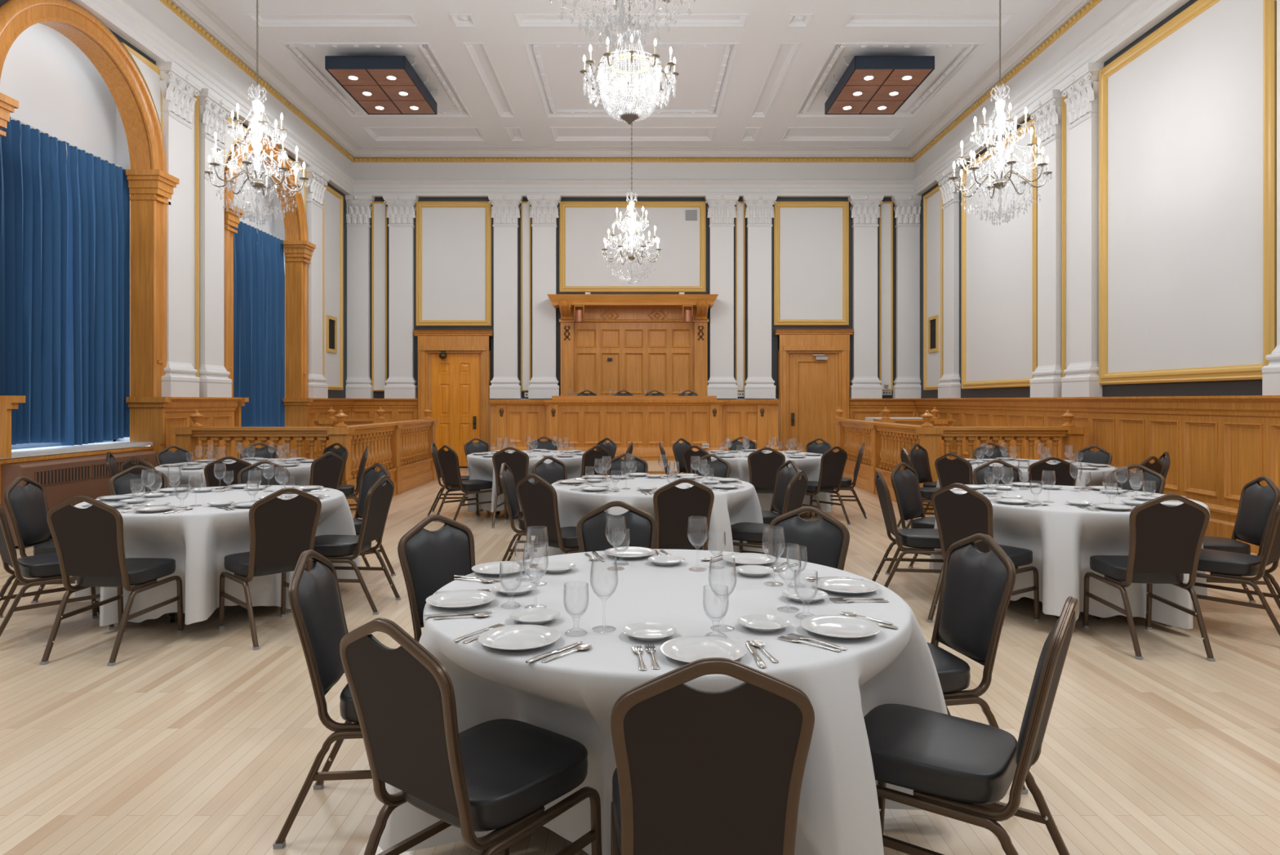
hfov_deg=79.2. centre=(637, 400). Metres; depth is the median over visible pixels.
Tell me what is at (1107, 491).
bread plate
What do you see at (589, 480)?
bread plate
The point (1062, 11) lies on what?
trim
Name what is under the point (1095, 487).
dinner plate
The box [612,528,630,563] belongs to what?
water goblet
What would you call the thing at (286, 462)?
bread plate
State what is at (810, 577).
spoon
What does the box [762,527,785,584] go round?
wine glass
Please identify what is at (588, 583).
water goblet
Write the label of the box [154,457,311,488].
tablecloth
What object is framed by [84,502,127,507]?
dinner plate
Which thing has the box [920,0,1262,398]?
wall
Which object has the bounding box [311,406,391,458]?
balustrade
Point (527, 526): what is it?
wine glass
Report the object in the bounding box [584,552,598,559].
spoon
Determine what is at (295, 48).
trim
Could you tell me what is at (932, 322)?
grille
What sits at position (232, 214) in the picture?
trim
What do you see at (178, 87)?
trim
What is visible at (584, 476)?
dinner plate
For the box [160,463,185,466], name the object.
dinner plate
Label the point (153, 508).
dinner plate
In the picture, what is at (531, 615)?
bread plate
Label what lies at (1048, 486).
bread plate
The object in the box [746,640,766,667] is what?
knife
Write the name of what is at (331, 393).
wall
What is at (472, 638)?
fork
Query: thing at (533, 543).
water goblet
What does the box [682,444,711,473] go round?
banquet chair
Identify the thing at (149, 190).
trim
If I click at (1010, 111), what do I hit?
candle
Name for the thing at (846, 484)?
banquet chair
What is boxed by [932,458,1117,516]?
tablecloth
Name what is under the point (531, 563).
fork
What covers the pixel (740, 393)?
outlet box
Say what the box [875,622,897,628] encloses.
knife
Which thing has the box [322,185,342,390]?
trim
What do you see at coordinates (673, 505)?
banquet chair
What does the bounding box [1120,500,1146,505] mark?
bread plate
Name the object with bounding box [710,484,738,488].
dinner plate
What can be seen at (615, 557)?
wine glass
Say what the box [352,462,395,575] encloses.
banquet chair
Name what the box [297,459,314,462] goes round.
dinner plate
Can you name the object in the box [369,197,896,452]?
wall
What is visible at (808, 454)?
dinner plate
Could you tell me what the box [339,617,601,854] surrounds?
banquet chair
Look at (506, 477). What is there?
banquet chair
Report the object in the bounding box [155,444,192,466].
banquet chair
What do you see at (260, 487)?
bread plate
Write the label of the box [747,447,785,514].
banquet chair
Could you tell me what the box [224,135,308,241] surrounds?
trim
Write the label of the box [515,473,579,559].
banquet chair
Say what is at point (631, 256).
chandelier
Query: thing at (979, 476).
banquet chair
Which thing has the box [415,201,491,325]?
trim
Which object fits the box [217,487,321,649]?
banquet chair
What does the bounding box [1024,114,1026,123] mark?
candle
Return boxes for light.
[324,56,437,114]
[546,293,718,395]
[824,56,934,114]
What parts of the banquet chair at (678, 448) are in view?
backrest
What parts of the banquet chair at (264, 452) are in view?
backrest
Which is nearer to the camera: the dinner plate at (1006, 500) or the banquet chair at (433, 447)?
the dinner plate at (1006, 500)
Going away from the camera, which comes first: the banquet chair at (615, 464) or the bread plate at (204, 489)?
the bread plate at (204, 489)
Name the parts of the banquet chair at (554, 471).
frame, backrest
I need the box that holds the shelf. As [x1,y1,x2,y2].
[546,293,718,308]
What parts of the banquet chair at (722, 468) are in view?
backrest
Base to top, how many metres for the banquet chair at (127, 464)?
0.933 m
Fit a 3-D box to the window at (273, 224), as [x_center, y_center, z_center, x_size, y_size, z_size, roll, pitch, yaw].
[-6.572,-1.920,13.170,0.635,5.100,2.740,0,0,0]
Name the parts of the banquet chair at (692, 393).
backrest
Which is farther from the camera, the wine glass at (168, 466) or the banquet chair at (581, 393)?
the banquet chair at (581, 393)
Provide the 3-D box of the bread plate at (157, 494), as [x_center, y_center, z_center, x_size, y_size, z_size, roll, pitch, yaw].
[-3.530,0.691,5.652,0.160,0.021,0.160,0,0,0]
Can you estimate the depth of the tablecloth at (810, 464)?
9.48 m
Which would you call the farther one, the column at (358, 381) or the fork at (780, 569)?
the column at (358, 381)
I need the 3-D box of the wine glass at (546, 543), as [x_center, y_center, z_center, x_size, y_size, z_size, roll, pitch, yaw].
[-0.346,0.593,2.624,0.087,0.218,0.087,0,0,-19]
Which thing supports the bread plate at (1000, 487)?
on the tablecloth at (1062, 537)
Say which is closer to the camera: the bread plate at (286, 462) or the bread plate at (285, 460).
the bread plate at (286, 462)
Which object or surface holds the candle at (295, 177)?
on the chandelier at (256, 183)
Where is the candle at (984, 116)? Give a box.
[982,115,985,123]
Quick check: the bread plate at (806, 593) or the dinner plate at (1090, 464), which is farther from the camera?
the dinner plate at (1090, 464)
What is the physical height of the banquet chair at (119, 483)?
0.933 m
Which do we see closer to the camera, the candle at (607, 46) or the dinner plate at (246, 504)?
the dinner plate at (246, 504)
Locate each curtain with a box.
[0,115,68,444]
[61,142,129,445]
[233,220,260,426]
[257,228,284,426]
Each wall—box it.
[0,0,346,398]
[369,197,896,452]
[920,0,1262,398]
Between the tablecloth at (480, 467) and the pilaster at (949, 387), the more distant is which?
the pilaster at (949, 387)
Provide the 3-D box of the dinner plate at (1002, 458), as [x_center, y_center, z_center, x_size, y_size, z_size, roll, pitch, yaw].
[4.383,0.691,9.199,0.236,0.021,0.236,0,0,-16]
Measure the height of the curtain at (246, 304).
3.522 m
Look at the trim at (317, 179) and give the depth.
14.84 m
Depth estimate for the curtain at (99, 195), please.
9.47 m
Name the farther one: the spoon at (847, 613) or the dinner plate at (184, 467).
the dinner plate at (184, 467)
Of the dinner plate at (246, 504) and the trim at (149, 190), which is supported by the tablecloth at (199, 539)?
the dinner plate at (246, 504)
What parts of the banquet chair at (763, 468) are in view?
seat, panel, frame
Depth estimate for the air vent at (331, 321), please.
15.85 m
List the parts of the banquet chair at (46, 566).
panel, leg, backrest, leg, frame, seat, leg, leg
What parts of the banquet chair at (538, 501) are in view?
leg, panel, seat, leg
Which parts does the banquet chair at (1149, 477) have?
backrest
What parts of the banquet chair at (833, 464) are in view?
leg, seat, frame, panel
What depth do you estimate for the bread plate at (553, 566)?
3.22 m
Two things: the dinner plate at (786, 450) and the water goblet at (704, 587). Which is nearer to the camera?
the water goblet at (704, 587)
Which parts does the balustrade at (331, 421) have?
post, handrail, post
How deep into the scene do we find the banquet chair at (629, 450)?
9.91 m
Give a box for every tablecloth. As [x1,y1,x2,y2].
[74,484,360,626]
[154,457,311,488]
[378,548,947,854]
[465,449,585,511]
[536,474,765,557]
[707,450,833,513]
[865,417,922,421]
[928,484,1209,629]
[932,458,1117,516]
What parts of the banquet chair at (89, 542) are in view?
panel, frame, leg, seat, leg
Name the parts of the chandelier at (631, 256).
arm, arm, arm, chain, arm, arm, arm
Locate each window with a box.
[0,22,153,459]
[233,155,284,269]
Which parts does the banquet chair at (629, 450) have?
panel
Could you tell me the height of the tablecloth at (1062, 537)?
0.720 m
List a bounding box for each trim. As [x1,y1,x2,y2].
[0,0,166,172]
[0,92,18,136]
[0,395,171,503]
[68,0,1190,197]
[120,42,163,136]
[125,169,179,396]
[151,396,241,466]
[155,62,203,396]
[159,0,1102,162]
[169,0,1091,157]
[191,94,199,377]
[195,88,235,397]
[224,117,250,169]
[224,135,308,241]
[224,203,244,397]
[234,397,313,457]
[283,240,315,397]
[285,156,306,213]
[286,15,977,114]
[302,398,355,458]
[304,165,330,398]
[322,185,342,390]
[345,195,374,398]
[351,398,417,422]
[371,201,387,391]
[382,195,418,398]
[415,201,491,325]
[487,195,523,398]
[520,201,531,391]
[526,195,561,398]
[559,201,706,292]
[704,195,739,398]
[734,201,745,391]
[742,195,777,398]
[773,201,848,325]
[848,195,884,398]
[849,398,916,420]
[879,201,893,391]
[891,195,921,398]
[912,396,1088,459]
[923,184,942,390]
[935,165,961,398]
[1062,96,1070,377]
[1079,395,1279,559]
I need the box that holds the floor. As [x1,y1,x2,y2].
[0,467,1279,854]
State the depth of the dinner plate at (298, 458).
9.25 m
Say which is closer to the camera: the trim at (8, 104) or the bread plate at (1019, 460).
the trim at (8, 104)
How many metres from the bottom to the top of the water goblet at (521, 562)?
0.150 m
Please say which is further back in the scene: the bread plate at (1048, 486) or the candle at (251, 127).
the candle at (251, 127)
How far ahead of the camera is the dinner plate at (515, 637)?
2.26 m
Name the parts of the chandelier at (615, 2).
arm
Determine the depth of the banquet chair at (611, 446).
10.94 m
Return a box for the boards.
[645,460,677,471]
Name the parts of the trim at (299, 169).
panel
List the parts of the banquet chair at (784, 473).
seat, backrest, frame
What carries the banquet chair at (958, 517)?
on the floor
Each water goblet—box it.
[499,562,522,607]
[514,542,534,580]
[563,582,589,633]
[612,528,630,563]
[702,586,728,634]
[786,546,807,586]
[793,571,817,615]
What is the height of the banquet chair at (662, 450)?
0.933 m
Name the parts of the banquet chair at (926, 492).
panel, frame, seat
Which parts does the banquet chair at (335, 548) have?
seat, frame, panel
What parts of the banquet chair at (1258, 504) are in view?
seat, panel, backrest, frame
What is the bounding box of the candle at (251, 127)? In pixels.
[250,124,253,133]
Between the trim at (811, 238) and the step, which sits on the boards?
the step
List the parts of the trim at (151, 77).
panel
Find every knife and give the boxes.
[423,610,493,617]
[453,574,502,581]
[525,640,582,662]
[555,484,582,484]
[592,551,604,560]
[711,552,734,561]
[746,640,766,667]
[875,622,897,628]
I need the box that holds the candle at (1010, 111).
[1008,110,1011,119]
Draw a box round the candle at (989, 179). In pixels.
[988,177,991,186]
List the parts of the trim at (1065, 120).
panel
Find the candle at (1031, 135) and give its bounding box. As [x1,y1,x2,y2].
[1030,134,1032,143]
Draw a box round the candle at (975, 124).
[973,123,976,131]
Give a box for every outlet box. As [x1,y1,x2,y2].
[702,443,708,448]
[737,391,744,396]
[882,390,891,395]
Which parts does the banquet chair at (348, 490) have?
seat, frame, backrest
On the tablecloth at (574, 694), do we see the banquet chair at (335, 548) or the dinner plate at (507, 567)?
the dinner plate at (507, 567)
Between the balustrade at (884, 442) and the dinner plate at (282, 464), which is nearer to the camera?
the dinner plate at (282, 464)
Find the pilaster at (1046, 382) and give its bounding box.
[1026,89,1063,397]
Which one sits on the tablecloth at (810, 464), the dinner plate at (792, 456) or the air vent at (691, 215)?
the dinner plate at (792, 456)
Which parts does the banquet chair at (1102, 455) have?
backrest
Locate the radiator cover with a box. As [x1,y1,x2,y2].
[0,451,155,546]
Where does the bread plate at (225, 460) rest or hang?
on the tablecloth at (300, 474)
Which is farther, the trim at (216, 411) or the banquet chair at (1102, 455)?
the trim at (216, 411)
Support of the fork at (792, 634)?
on the tablecloth at (574, 694)
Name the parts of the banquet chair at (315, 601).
panel, backrest, frame, seat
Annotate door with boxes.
[413,329,493,467]
[774,328,853,452]
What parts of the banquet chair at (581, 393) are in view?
backrest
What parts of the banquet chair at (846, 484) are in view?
seat, frame, backrest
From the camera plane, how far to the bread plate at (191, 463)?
8.45 m
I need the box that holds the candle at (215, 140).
[214,138,217,148]
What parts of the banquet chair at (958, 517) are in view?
panel, frame, seat, leg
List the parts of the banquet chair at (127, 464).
panel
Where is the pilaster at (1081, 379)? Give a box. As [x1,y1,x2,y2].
[1057,62,1103,396]
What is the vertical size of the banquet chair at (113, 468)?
0.933 m
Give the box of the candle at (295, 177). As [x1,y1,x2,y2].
[294,176,297,185]
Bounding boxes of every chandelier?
[204,0,308,220]
[564,0,688,45]
[579,0,679,124]
[601,80,661,279]
[949,0,1052,225]
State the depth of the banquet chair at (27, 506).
5.33 m
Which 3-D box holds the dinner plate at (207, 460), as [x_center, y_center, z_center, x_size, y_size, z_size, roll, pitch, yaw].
[-4.963,0.691,8.889,0.236,0.021,0.236,0,0,-34]
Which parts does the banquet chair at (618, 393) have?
backrest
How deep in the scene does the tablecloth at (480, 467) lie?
9.68 m
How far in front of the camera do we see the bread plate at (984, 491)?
5.85 m
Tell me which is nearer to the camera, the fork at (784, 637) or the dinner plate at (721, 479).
the fork at (784, 637)
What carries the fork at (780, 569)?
on the tablecloth at (574, 694)
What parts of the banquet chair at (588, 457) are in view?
panel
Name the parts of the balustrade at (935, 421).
post, handrail, post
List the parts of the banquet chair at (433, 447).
backrest, frame, seat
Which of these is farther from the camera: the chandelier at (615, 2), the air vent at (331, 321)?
the air vent at (331, 321)
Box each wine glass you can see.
[167,466,181,495]
[522,542,548,606]
[525,526,548,582]
[590,557,617,629]
[605,516,626,567]
[687,517,707,568]
[708,557,737,629]
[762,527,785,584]
[774,544,801,609]
[1041,470,1055,502]
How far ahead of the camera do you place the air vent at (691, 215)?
16.81 m
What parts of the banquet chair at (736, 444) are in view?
backrest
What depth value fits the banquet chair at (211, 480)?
7.38 m
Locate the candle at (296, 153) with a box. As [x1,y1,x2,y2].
[295,152,297,161]
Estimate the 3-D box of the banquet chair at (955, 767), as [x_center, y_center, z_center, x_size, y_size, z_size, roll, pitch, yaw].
[0.936,0.994,2.238,0.633,0.933,0.426,0,0,35]
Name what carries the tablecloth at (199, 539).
on the round table
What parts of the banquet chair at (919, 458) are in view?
frame, backrest, seat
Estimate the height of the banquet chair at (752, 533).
0.933 m
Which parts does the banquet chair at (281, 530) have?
leg, leg, seat, frame, leg, panel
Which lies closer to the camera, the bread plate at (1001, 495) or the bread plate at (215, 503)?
the bread plate at (215, 503)
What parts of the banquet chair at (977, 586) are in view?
seat, panel, backrest, frame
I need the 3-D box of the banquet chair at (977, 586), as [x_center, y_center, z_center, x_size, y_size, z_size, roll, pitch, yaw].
[1.102,0.994,3.020,0.633,0.933,0.426,0,0,-11]
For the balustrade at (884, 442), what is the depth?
10.15 m
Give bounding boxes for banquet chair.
[0,475,99,617]
[0,503,115,635]
[39,495,184,666]
[106,451,119,478]
[109,465,167,494]
[120,456,155,474]
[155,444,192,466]
[204,456,251,486]
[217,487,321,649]
[237,460,289,484]
[240,442,277,458]
[272,549,462,848]
[288,475,400,614]
[309,451,344,489]
[322,442,348,484]
[337,445,368,510]
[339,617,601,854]
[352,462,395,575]
[397,514,475,642]
[426,441,476,515]
[433,444,497,521]
[462,437,489,503]
[491,446,535,528]
[499,462,537,560]
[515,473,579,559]
[528,436,558,450]
[530,455,567,556]
[576,390,596,395]
[576,501,657,552]
[580,444,609,477]
[595,437,616,460]
[605,453,648,475]
[610,657,814,854]
[613,390,633,395]
[624,441,633,460]
[644,390,664,395]
[653,477,714,550]
[658,441,669,474]
[672,438,692,473]
[678,390,698,395]
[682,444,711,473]
[689,453,730,477]
[728,436,756,450]
[730,470,808,554]
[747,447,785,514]
[761,459,800,524]
[768,506,849,569]
[802,445,850,524]
[805,438,833,505]
[814,442,866,519]
[863,595,1078,854]
[871,470,944,587]
[884,462,935,574]
[897,447,940,528]
[905,443,937,521]
[926,482,1040,622]
[926,533,1027,794]
[934,452,973,488]
[972,459,1022,484]
[973,442,1008,458]
[1027,456,1078,485]
[1075,444,1111,464]
[1082,493,1215,661]
[1107,463,1165,493]
[1135,455,1163,474]
[1158,451,1170,479]
[1165,501,1279,635]
[1203,475,1279,609]
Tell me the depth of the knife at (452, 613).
2.53 m
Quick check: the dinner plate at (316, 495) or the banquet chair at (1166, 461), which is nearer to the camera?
the dinner plate at (316, 495)
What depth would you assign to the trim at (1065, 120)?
11.02 m
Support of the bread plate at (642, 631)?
on the tablecloth at (574, 694)
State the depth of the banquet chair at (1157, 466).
7.40 m
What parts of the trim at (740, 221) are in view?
panel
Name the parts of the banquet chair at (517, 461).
leg, panel, frame, seat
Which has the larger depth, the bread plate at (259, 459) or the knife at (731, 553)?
the bread plate at (259, 459)
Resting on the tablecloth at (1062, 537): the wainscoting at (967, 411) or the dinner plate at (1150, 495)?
the dinner plate at (1150, 495)
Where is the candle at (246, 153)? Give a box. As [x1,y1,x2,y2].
[245,151,248,161]
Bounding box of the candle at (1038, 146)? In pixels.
[1037,144,1039,153]
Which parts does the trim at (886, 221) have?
panel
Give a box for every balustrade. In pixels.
[171,407,438,512]
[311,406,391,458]
[835,407,1088,512]
[873,407,955,459]
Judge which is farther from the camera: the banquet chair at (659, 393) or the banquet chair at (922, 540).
the banquet chair at (659, 393)
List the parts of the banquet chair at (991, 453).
backrest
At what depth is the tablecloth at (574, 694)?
2.35 m
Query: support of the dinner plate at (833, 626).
on the tablecloth at (574, 694)
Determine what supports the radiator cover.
on the floor
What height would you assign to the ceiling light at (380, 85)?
0.351 m
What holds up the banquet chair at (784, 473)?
on the floor
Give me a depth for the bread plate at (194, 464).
8.20 m
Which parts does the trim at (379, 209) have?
panel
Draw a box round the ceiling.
[202,0,1059,146]
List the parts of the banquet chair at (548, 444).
backrest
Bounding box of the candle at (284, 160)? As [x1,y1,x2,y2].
[283,158,285,168]
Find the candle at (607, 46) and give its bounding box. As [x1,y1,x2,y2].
[606,44,608,53]
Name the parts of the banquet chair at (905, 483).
leg, frame, backrest, leg, seat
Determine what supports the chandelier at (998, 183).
hanging from the ceiling
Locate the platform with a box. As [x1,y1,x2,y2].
[605,471,684,475]
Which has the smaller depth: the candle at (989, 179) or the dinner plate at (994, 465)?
the dinner plate at (994, 465)
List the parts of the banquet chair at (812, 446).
backrest, frame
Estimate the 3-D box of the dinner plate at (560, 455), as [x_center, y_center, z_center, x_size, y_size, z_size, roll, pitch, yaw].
[-0.904,0.691,9.671,0.236,0.021,0.236,0,0,-19]
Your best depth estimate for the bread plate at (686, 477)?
6.96 m
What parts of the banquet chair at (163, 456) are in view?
backrest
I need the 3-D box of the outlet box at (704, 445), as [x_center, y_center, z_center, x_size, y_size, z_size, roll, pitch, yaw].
[1.326,0.877,15.094,0.130,0.090,0.052,0,0,0]
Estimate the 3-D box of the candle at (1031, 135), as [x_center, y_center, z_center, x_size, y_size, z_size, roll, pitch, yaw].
[4.262,-2.823,8.368,0.019,0.106,0.019,0,0,4]
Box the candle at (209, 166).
[208,162,210,171]
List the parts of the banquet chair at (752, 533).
leg, leg, seat, panel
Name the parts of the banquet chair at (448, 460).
leg, panel, frame, leg, seat, leg, leg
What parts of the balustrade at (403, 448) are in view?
post, handrail, post, handrail, post, post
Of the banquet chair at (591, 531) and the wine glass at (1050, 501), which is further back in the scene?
the wine glass at (1050, 501)
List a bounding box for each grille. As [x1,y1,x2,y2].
[35,464,90,485]
[92,457,146,478]
[328,319,334,349]
[929,319,935,349]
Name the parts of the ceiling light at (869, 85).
panel, panel, panel, panel, panel, panel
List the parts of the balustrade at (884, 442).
post, post, handrail, post, handrail, post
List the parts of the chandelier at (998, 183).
arm, arm, arm, arm, chain, crown, arm, arm, arm, arm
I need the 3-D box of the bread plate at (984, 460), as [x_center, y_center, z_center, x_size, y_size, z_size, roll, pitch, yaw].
[4.060,0.691,8.967,0.160,0.021,0.160,0,0,0]
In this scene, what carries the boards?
on the platform
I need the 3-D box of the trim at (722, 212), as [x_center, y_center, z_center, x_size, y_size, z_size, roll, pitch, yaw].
[1.827,-2.238,16.736,0.730,4.376,0.228,0,0,0]
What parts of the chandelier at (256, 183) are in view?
arm, arm, arm, arm, chain, arm, arm, arm, arm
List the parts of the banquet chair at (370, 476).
seat, leg, backrest, frame, leg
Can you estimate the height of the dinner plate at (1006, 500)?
0.021 m
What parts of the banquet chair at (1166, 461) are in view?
backrest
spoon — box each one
[434,613,491,618]
[454,577,493,582]
[541,644,591,662]
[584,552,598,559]
[701,553,723,560]
[749,640,778,662]
[805,576,849,579]
[840,611,893,624]
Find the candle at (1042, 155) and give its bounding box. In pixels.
[1041,154,1044,163]
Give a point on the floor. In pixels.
(197, 740)
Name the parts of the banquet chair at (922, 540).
panel, backrest, frame, seat, leg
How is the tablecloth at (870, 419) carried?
on the side table
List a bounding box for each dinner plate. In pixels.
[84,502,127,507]
[96,494,136,500]
[133,505,176,512]
[155,487,191,492]
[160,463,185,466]
[179,466,204,469]
[194,458,216,462]
[228,483,260,488]
[231,501,256,507]
[241,457,263,459]
[278,463,300,466]
[284,457,306,460]
[288,493,323,497]
[292,484,323,490]
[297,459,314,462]
[425,589,495,608]
[471,452,488,454]
[471,560,529,575]
[477,624,559,651]
[480,454,493,457]
[530,448,547,451]
[555,454,574,457]
[557,479,584,484]
[565,449,582,452]
[579,485,609,491]
[582,475,607,478]
[604,546,655,559]
[624,472,649,476]
[660,635,746,662]
[672,473,697,476]
[708,449,725,452]
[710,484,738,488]
[712,477,739,482]
[718,454,736,457]
[722,552,777,565]
[741,448,757,451]
[783,449,800,452]
[787,455,806,457]
[800,614,880,639]
[804,453,822,455]
[813,577,879,595]
[951,489,983,494]
[964,457,977,461]
[964,484,987,489]
[977,464,1001,467]
[993,497,1031,504]
[995,457,1017,460]
[1009,481,1040,487]
[1075,466,1099,469]
[1084,463,1111,466]
[1087,485,1122,490]
[1092,503,1134,511]
[1146,493,1186,497]
[1160,500,1183,506]
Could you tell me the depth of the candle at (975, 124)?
8.88 m
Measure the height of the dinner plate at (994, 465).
0.021 m
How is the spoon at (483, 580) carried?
on the tablecloth at (574, 694)
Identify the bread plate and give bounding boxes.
[119,497,146,503]
[142,492,167,497]
[142,502,170,506]
[185,462,202,465]
[191,464,206,466]
[191,487,214,492]
[207,501,234,506]
[221,459,233,462]
[243,485,266,490]
[254,457,269,460]
[259,463,271,466]
[282,458,297,461]
[284,461,298,463]
[492,581,536,595]
[509,607,559,624]
[537,561,575,573]
[540,449,551,452]
[563,450,573,453]
[585,478,603,482]
[590,483,609,486]
[610,475,627,479]
[622,622,676,641]
[636,486,657,490]
[645,474,662,478]
[648,555,684,565]
[680,475,697,479]
[701,480,719,484]
[733,564,773,577]
[737,613,790,632]
[782,587,827,602]
[784,451,796,453]
[970,460,985,463]
[976,488,999,493]
[980,458,992,461]
[991,485,1013,489]
[999,494,1023,498]
[1014,465,1029,467]
[1015,458,1029,461]
[1040,484,1062,489]
[1066,500,1093,506]
[1074,463,1088,466]
[1099,488,1124,493]
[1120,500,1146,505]
[1131,495,1156,501]
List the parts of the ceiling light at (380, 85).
panel, panel, panel, panel, panel, panel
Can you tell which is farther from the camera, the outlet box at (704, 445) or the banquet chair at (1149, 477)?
the outlet box at (704, 445)
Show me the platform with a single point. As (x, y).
(649, 472)
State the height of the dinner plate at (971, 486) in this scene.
0.021 m
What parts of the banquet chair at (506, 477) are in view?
backrest, frame, seat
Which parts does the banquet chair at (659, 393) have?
backrest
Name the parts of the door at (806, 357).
handle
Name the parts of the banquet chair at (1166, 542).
leg, seat, leg, frame, panel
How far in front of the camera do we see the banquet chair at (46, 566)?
4.69 m
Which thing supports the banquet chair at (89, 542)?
on the floor
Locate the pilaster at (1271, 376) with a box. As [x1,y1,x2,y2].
[1262,0,1279,395]
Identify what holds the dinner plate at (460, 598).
on the tablecloth at (574, 694)
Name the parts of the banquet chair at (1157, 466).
panel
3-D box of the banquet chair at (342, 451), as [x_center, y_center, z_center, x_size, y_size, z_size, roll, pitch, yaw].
[-3.904,0.994,9.484,0.426,0.933,0.633,0,0,27]
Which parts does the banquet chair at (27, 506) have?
frame, backrest, panel, seat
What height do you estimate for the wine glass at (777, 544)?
0.218 m
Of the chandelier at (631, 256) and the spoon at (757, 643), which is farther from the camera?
the chandelier at (631, 256)
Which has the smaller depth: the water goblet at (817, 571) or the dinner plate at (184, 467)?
the water goblet at (817, 571)
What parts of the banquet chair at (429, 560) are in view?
panel, backrest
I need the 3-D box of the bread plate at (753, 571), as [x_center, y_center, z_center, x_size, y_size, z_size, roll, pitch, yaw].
[0.470,0.691,3.129,0.160,0.021,0.160,0,0,0]
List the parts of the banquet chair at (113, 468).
backrest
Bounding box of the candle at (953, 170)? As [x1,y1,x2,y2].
[952,168,955,177]
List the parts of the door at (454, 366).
handle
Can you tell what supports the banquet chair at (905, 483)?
on the floor
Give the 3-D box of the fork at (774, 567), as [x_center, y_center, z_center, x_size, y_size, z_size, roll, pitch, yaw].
[0.592,0.697,3.269,0.026,0.007,0.193,0,0,34]
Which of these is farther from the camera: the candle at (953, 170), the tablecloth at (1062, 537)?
the candle at (953, 170)
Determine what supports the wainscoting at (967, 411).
attached to the wall at (1240, 387)
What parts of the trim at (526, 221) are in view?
panel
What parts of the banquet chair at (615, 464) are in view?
backrest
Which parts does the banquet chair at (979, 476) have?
backrest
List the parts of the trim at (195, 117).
panel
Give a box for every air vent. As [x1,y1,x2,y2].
[325,315,337,353]
[685,209,697,220]
[928,315,938,352]
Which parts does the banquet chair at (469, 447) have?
frame, backrest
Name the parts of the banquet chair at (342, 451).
backrest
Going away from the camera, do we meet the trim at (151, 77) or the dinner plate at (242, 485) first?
the dinner plate at (242, 485)
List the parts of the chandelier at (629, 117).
arm, arm, arm, arm, arm, bulb, bulb, bulb, arm, crown, chain, bulb, bulb, bulb, arm, arm, arm, arm, arm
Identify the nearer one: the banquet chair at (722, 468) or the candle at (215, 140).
the banquet chair at (722, 468)
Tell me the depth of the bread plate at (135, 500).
5.32 m
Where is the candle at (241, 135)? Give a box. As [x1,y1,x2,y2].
[240,133,242,142]
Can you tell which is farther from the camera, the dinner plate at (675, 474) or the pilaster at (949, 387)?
the pilaster at (949, 387)
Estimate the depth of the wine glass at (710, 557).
2.38 m
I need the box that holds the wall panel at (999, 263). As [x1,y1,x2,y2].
[961,119,1037,388]
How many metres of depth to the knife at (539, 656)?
2.14 m
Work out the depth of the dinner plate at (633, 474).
7.25 m
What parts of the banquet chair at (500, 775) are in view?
backrest, panel, seat, leg, leg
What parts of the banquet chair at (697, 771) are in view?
leg, seat, backrest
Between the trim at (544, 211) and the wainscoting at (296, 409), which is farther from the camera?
the trim at (544, 211)
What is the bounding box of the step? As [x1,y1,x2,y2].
[613,453,675,460]
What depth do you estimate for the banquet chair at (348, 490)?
8.85 m
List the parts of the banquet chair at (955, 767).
leg, leg, seat, frame, backrest, panel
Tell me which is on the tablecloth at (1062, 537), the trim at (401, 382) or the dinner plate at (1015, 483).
the dinner plate at (1015, 483)
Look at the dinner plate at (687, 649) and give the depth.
2.16 m
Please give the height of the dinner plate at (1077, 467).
0.021 m
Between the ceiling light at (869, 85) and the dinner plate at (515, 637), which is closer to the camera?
the dinner plate at (515, 637)
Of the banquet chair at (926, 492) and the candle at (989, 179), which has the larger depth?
the candle at (989, 179)
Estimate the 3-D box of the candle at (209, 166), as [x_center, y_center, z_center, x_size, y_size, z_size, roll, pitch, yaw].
[-4.775,-2.603,8.629,0.019,0.106,0.019,0,0,-22]
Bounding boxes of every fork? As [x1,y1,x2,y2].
[435,588,488,593]
[453,622,505,640]
[462,624,509,642]
[514,560,538,565]
[631,644,646,670]
[644,644,659,668]
[771,561,788,568]
[773,563,798,571]
[777,635,841,651]
[786,632,847,649]
[829,596,884,599]
[832,599,888,602]
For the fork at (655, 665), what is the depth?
2.12 m
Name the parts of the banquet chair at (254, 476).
backrest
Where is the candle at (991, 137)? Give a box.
[990,136,992,145]
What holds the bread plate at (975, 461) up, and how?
on the tablecloth at (1095, 476)
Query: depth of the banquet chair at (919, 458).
9.39 m
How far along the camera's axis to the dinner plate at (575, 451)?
10.65 m
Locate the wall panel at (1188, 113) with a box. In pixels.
[1098,0,1276,384]
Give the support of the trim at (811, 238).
attached to the wall at (376, 394)
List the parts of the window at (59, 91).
sash, sill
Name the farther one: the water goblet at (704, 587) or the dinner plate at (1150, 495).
the dinner plate at (1150, 495)
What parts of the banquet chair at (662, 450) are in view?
panel, backrest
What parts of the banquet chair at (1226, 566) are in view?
leg, seat, frame, backrest, panel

